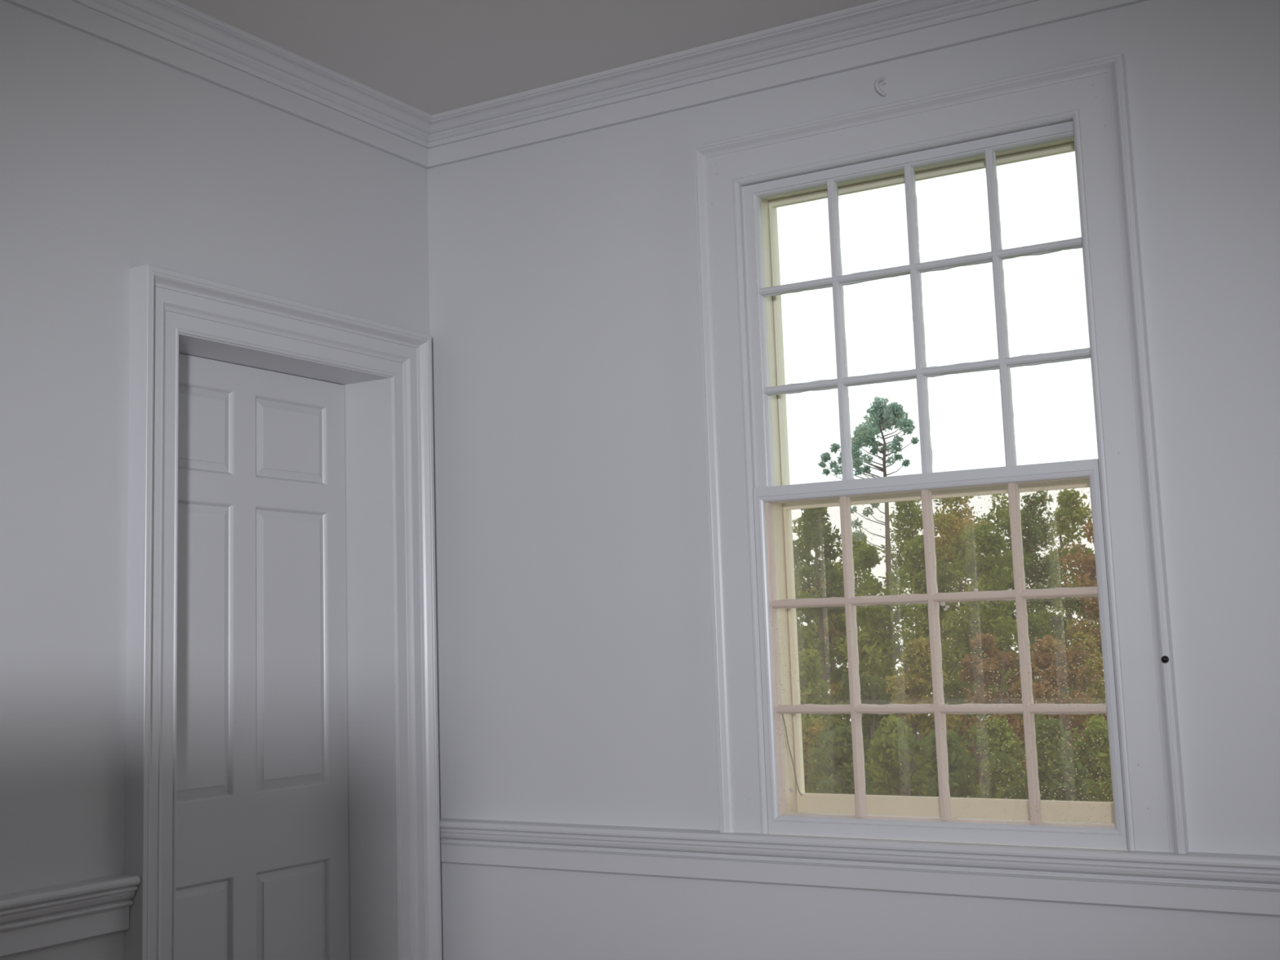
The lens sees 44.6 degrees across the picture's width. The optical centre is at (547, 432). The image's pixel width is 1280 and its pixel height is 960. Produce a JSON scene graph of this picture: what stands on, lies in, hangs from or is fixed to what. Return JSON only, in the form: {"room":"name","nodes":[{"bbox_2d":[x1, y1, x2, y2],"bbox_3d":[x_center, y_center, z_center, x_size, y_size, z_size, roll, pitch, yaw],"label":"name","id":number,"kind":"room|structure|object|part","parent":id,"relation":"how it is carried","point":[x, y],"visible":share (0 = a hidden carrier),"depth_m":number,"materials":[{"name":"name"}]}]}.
{"room":"empty room","nodes":[
{"label":"empty room","id":0,"kind":"room"},
{"bbox_2d":[0,0,430,959],"bbox_3d":[-2.082,0.228,2.793,0.320,3.121,5.800,-7,-9,32],"label":"wall","id":1,"kind":"structure","parent":0,"point":[114,160],"depth_m":3.98,"materials":[{"name":"paint"}]},
{"bbox_2d":[0,873,140,958],"bbox_3d":[-2.257,0.954,2.030,0.062,0.140,4.482,-7,-9,32],"label":"chair rail","id":2,"kind":"object","parent":1,"relation":"attached to","point":[48,917],"visible":1,"depth_m":3.72,"materials":[{"name":"paint"}]},
{"bbox_2d":[2,0,431,168],"bbox_3d":[-1.946,-1.266,2.885,0.098,0.144,5.800,-7,-9,32],"label":"crown molding","id":3,"kind":"structure","parent":1,"relation":"attached to","point":[172,33],"depth_m":4.54,"materials":[{"name":"paint"}]},
{"bbox_2d":[123,264,441,959],"bbox_3d":[-0.848,0.814,4.561,0.387,2.377,1.237,-7,-9,32],"label":"door","id":4,"kind":"structure","parent":1,"relation":"in","point":[282,774],"depth_m":4.71,"materials":[{"name":"paint"}]},
{"bbox_3d":[-1.002,1.510,4.319,0.036,0.499,0.330,-7,-9,32],"label":"raised panel","id":5,"kind":"part","parent":4,"relation":"part of","materials":[{"name":"paint"}]},
{"bbox_3d":[-1.026,0.619,4.442,0.036,0.852,0.330,-7,-9,32],"label":"raised panel","id":6,"kind":"part","parent":4,"relation":"part of","materials":[{"name":"paint"}]},
{"bbox_3d":[-1.042,-0.014,4.529,0.036,0.259,0.330,-7,-9,32],"label":"raised panel","id":7,"kind":"part","parent":4,"relation":"part of","materials":[{"name":"paint"}]},
{"bbox_3d":[-0.814,0.029,4.881,0.036,0.259,0.330,-7,-9,32],"label":"raised panel","id":8,"kind":"part","parent":4,"relation":"part of","materials":[{"name":"paint"}]},
{"bbox_3d":[-0.797,0.661,4.794,0.036,0.852,0.330,-7,-9,32],"label":"raised panel","id":9,"kind":"part","parent":4,"relation":"part of","materials":[{"name":"paint"}]},
{"bbox_3d":[-0.773,1.553,4.671,0.036,0.499,0.330,-7,-9,32],"label":"raised panel","id":10,"kind":"part","parent":4,"relation":"part of","materials":[{"name":"paint"}]},
{"bbox_2d":[175,0,879,115],"bbox_3d":[0.275,-1.692,1.490,6.040,0.200,6.440,-7,-9,32],"label":"ceiling","id":11,"kind":"structure","parent":0,"point":[433,57],"depth_m":4.53,"materials":[{"name":"paint"}]},
{"bbox_2d":[426,0,1279,959],"bbox_3d":[1.955,0.255,3.776,6.040,3.121,0.226,-7,-9,32],"label":"wall","id":12,"kind":"structure","parent":0,"point":[575,668],"depth_m":4.64,"materials":[{"name":"paint"}]},
{"bbox_2d":[427,0,1149,168],"bbox_3d":[1.827,-1.236,3.844,5.400,0.144,0.098,-7,-9,32],"label":"crown molding","id":13,"kind":"structure","parent":12,"relation":"attached to","point":[881,31],"depth_m":4.65,"materials":[{"name":"paint"}]},
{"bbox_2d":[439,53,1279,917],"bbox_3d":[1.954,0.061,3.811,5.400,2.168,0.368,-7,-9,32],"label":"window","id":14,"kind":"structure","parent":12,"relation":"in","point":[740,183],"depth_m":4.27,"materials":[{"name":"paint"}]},
{"bbox_3d":[0.711,0.935,4.545,0.078,0.253,0.012,6,-11,-42],"label":"release cord","id":15,"kind":"part","parent":14,"relation":"part of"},
{"bbox_3d":[1.016,-0.313,4.348,0.980,0.946,0.035,-7,-9,32],"label":"sash","id":16,"kind":"part","parent":14,"relation":"part of","materials":[{"name":"paint"}]},
{"bbox_3d":[1.103,0.122,4.409,1.160,1.983,0.172,-7,-9,32],"label":"exterior frame","id":17,"kind":"part","parent":14,"relation":"part of","materials":[{"name":"beige paint"}]},
{"bbox_3d":[1.038,0.620,4.219,0.976,0.942,0.035,-7,-9,32],"label":"sash","id":18,"kind":"part","parent":14,"relation":"part of","materials":[{"name":"paint"}]},
{"bbox_3d":[1.023,0.600,4.199,0.974,0.979,0.016,-7,-9,32],"label":"interior panel","id":19,"kind":"part","parent":14,"relation":"part of","materials":[{"name":"paint"}]},
{"bbox_3d":[1.118,1.134,4.251,0.980,0.072,0.326,-7,-9,32],"label":"outside sill","id":20,"kind":"part","parent":14,"relation":"part of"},
{"bbox_2d":[1160,655,1168,662],"bbox_3d":[1.521,0.558,3.828,0.018,0.018,0.027,-7,-9,32],"label":"handle","id":21,"kind":"object","parent":14,"relation":"attached to","point":[1164,659],"visible":1,"depth_m":3.82,"materials":[{"name":"black metal"}]},
{"bbox_2d":[874,75,885,96],"bbox_3d":[0.947,-0.988,4.428,0.026,0.066,0.033,-7,-9,32],"label":"wall hook","id":22,"kind":"object","parent":12,"relation":"attached to","point":[882,78],"visible":1,"depth_m":4.42,"materials":[{"name":"white metal"}]},
{"bbox_3d":[0.953,-1.006,4.437,0.020,0.030,0.013,-7,-9,32],"label":"hook plate","id":23,"kind":"part","parent":22,"relation":"part of","materials":[{"name":"white metal"}]},
{"label":"outside","id":24,"kind":"structure","parent":0,"visible":0},
{"bbox_3d":[32.399,11.687,54.560,280.000,5.900,119.740,-7,-9,32],"label":"ground","id":25,"kind":"structure","parent":24,"visible":0},
{"bbox_2d":[794,576,831,786],"bbox_3d":[5.300,6.583,35.663,2.436,9.010,2.373,2,-9,-24],"label":"broadleaf tree","id":26,"kind":"object","parent":25,"relation":"on","point":[805,635],"visible":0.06,"depth_m":35.53,"materials":[{"name":"green plant"}]},
{"bbox_2d":[800,715,839,793],"bbox_3d":[4.275,6.758,26.710,1.712,3.840,1.700,2,-9,-24],"label":"bush","id":27,"kind":"object","parent":25,"relation":"on","point":[811,732],"visible":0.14,"depth_m":26.69,"materials":[{"name":"green plant"}]},
{"bbox_2d":[798,646,850,793],"bbox_3d":[5.128,6.856,29.717,1.895,5.507,2.118,-2,-8,2],"label":"broadleaf tree","id":28,"kind":"object","parent":25,"relation":"on","point":[810,666],"visible":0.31,"depth_m":29.75,"materials":[{"name":"green plant"}]},
{"bbox_2d":[791,515,861,719],"bbox_3d":[8.438,8.529,51.151,3.706,11.634,4.260,-7,-9,32],"label":"broadleaf tree","id":29,"kind":"object","parent":25,"relation":"on","point":[806,553],"visible":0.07,"depth_m":51.16,"materials":[{"name":"green plant"}]},
{"bbox_2d":[791,506,866,788],"bbox_3d":[7.481,7.103,41.350,2.384,10.856,2.791,-7,-9,32],"label":"broadleaf tree","id":30,"kind":"object","parent":25,"relation":"on","point":[814,528],"visible":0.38,"depth_m":41.50,"materials":[{"name":"green plant"}]},
{"bbox_2d":[802,563,871,721],"bbox_3d":[8.580,8.631,45.435,2.525,9.620,2.893,-5,-9,23],"label":"broadleaf tree","id":31,"kind":"object","parent":25,"relation":"on","point":[828,631],"visible":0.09,"depth_m":45.75,"materials":[{"name":"green plant"}]},
{"bbox_2d":[806,724,875,795],"bbox_3d":[4.677,6.219,24.105,1.490,3.381,1.624,-7,-9,32],"label":"bush","id":32,"kind":"object","parent":25,"relation":"on","point":[836,752],"visible":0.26,"depth_m":24.04,"materials":[{"name":"green plant"}]},
{"bbox_2d":[811,532,918,735],"bbox_3d":[10.899,9.147,54.514,4.180,11.443,3.577,-7,-9,32],"label":"broadleaf tree","id":33,"kind":"object","parent":25,"relation":"on","point":[857,544],"visible":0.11,"depth_m":55.25,"materials":[{"name":"green plant"}]},
{"bbox_2d":[822,669,911,795],"bbox_3d":[6.681,7.703,32.456,2.113,5.472,2.135,-7,-9,32],"label":"broadleaf tree","id":34,"kind":"object","parent":25,"relation":"on","point":[874,693],"visible":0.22,"depth_m":32.51,"materials":[{"name":"green plant"}]},
{"bbox_2d":[817,395,919,665],"bbox_3d":[10.013,6.240,46.840,3.490,14.743,2.559,-7,-9,32],"label":"pine","id":35,"kind":"object","parent":25,"relation":"on","point":[883,411],"visible":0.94,"depth_m":47.18,"materials":[{"name":"green plant"}]},
{"bbox_2d":[826,542,925,734],"bbox_3d":[7.731,6.949,36.208,2.524,8.767,2.682,1,-8,-17],"label":"broadleaf tree","id":36,"kind":"object","parent":25,"relation":"on","point":[877,634],"visible":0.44,"depth_m":36.12,"materials":[{"name":"green plant"}]},
{"bbox_2d":[864,714,933,796],"bbox_3d":[5.871,6.595,25.767,1.701,3.819,1.857,3,-9,-30],"label":"bush","id":37,"kind":"object","parent":25,"relation":"on","point":[879,754],"visible":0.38,"depth_m":25.76,"materials":[{"name":"green plant"}]},
{"bbox_2d":[880,500,952,755],"bbox_3d":[14.024,8.845,58.590,3.725,13.230,3.484,-7,-9,32],"label":"broadleaf tree","id":38,"kind":"object","parent":25,"relation":"on","point":[912,518],"visible":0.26,"depth_m":58.80,"materials":[{"name":"green plant"}]},
{"bbox_2d":[884,635,968,795],"bbox_3d":[6.940,6.595,28.741,2.034,5.663,2.136,4,-10,-37],"label":"broadleaf tree","id":39,"kind":"object","parent":25,"relation":"on","point":[910,695],"visible":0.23,"depth_m":28.76,"materials":[{"name":"green plant"}]},
{"bbox_2d":[898,535,982,774],"bbox_3d":[9.930,7.439,39.865,2.852,9.657,2.679,-7,-9,32],"label":"broadleaf tree","id":40,"kind":"object","parent":25,"relation":"on","point":[916,571],"visible":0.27,"depth_m":39.90,"materials":[{"name":"green plant"}]},
{"bbox_2d":[897,729,983,798],"bbox_3d":[6.032,6.037,23.019,1.589,3.367,1.562,2,-9,-23],"label":"bush","id":41,"kind":"object","parent":25,"relation":"on","point":[958,773],"visible":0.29,"depth_m":23.19,"materials":[{"name":"green plant"}]},
{"bbox_2d":[917,511,999,751],"bbox_3d":[11.700,7.632,43.684,2.268,10.948,2.845,0,-8,-14],"label":"broadleaf tree","id":42,"kind":"object","parent":25,"relation":"on","point":[947,552],"visible":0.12,"depth_m":44.12,"materials":[{"name":"green plant"}]},
{"bbox_2d":[918,496,1005,716],"bbox_3d":[12.980,7.694,48.234,3.732,12.252,3.612,-7,-9,32],"label":"broadleaf tree","id":43,"kind":"object","parent":25,"relation":"on","point":[965,510],"visible":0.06,"depth_m":48.83,"materials":[{"name":"green plant"}]},
{"bbox_2d":[940,522,1037,773],"bbox_3d":[10.088,6.542,34.891,2.388,9.088,2.630,1,-8,-15],"label":"broadleaf tree","id":44,"kind":"object","parent":25,"relation":"on","point":[981,612],"visible":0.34,"depth_m":35.13,"materials":[{"name":"green plant"}]},
{"bbox_2d":[953,632,1033,791],"bbox_3d":[8.977,7.095,31.052,1.994,6.170,1.759,-9,-11,44],"label":"broadleaf tree","id":45,"kind":"object","parent":25,"relation":"on","point":[982,640],"visible":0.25,"depth_m":31.28,"materials":[{"name":"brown plant"}]},
{"bbox_2d":[964,715,1026,799],"bbox_3d":[7.353,6.457,24.992,1.832,3.808,1.453,-5,-9,23],"label":"bush","id":46,"kind":"object","parent":25,"relation":"on","point":[993,734],"visible":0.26,"depth_m":24.92,"materials":[{"name":"green plant"}]},
{"bbox_2d":[963,493,1057,749],"bbox_3d":[15.307,8.128,52.111,3.106,12.570,3.678,0,-8,-8],"label":"broadleaf tree","id":47,"kind":"object","parent":25,"relation":"on","point":[998,513],"visible":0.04,"depth_m":52.56,"materials":[{"name":"green plant"}]},
{"bbox_2d":[982,508,1071,748],"bbox_3d":[11.964,6.909,38.476,2.511,10.222,2.745,-7,-9,32],"label":"broadleaf tree","id":48,"kind":"object","parent":25,"relation":"on","point":[1030,540],"visible":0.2,"depth_m":38.73,"materials":[{"name":"green plant"}]},
{"bbox_2d":[986,714,1093,801],"bbox_3d":[7.251,5.819,22.302,1.467,3.544,1.526,0,-8,-14],"label":"bush","id":49,"kind":"object","parent":25,"relation":"on","point":[1046,775],"visible":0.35,"depth_m":22.34,"materials":[{"name":"green plant"}]},
{"bbox_2d":[1006,490,1086,748],"bbox_3d":[17.886,8.462,55.774,3.501,13.014,3.374,-7,-9,32],"label":"broadleaf tree","id":50,"kind":"object","parent":25,"relation":"on","point":[1038,499],"visible":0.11,"depth_m":56.29,"materials":[{"name":"green plant"}]},
{"bbox_2d":[1007,634,1106,801],"bbox_3d":[8.947,6.383,27.413,1.956,5.611,2.076,-7,-9,32],"label":"broadleaf tree","id":51,"kind":"object","parent":25,"relation":"on","point":[1045,661],"visible":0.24,"depth_m":27.34,"materials":[{"name":"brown plant"}]},
{"bbox_2d":[1033,488,1111,794],"bbox_3d":[14.209,7.127,41.867,2.895,11.325,2.948,5,-10,-38],"label":"broadleaf tree","id":52,"kind":"object","parent":25,"relation":"on","point":[1067,509],"visible":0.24,"depth_m":42.50,"materials":[{"name":"green plant"}]},
{"bbox_2d":[1055,517,1106,785],"bbox_3d":[12.334,6.154,33.361,2.648,9.325,2.497,-7,-9,32],"label":"broadleaf tree","id":53,"kind":"object","parent":25,"relation":"on","point":[1083,570],"visible":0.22,"depth_m":33.75,"materials":[{"name":"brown plant"}]},
{"bbox_2d":[1052,714,1113,802],"bbox_3d":[8.641,6.268,23.898,1.732,3.812,1.749,0,-8,-13],"label":"bush","id":54,"kind":"object","parent":25,"relation":"on","point":[1104,757],"visible":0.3,"depth_m":24.00,"materials":[{"name":"green plant"}]},
{"bbox_2d":[1059,631,1112,795],"bbox_3d":[10.636,6.918,30.028,1.988,6.155,1.866,-1,-8,-6],"label":"broadleaf tree","id":55,"kind":"object","parent":25,"relation":"on","point":[1098,665],"visible":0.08,"depth_m":30.22,"materials":[{"name":"green plant"}]},
{"bbox_2d":[1076,506,1108,794],"bbox_3d":[17.213,7.273,45.646,3.431,12.154,3.817,2,-9,-27],"label":"broadleaf tree","id":56,"kind":"object","parent":25,"relation":"on","point":[1078,614],"visible":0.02,"depth_m":45.58,"materials":[{"name":"green plant"}]}
]}

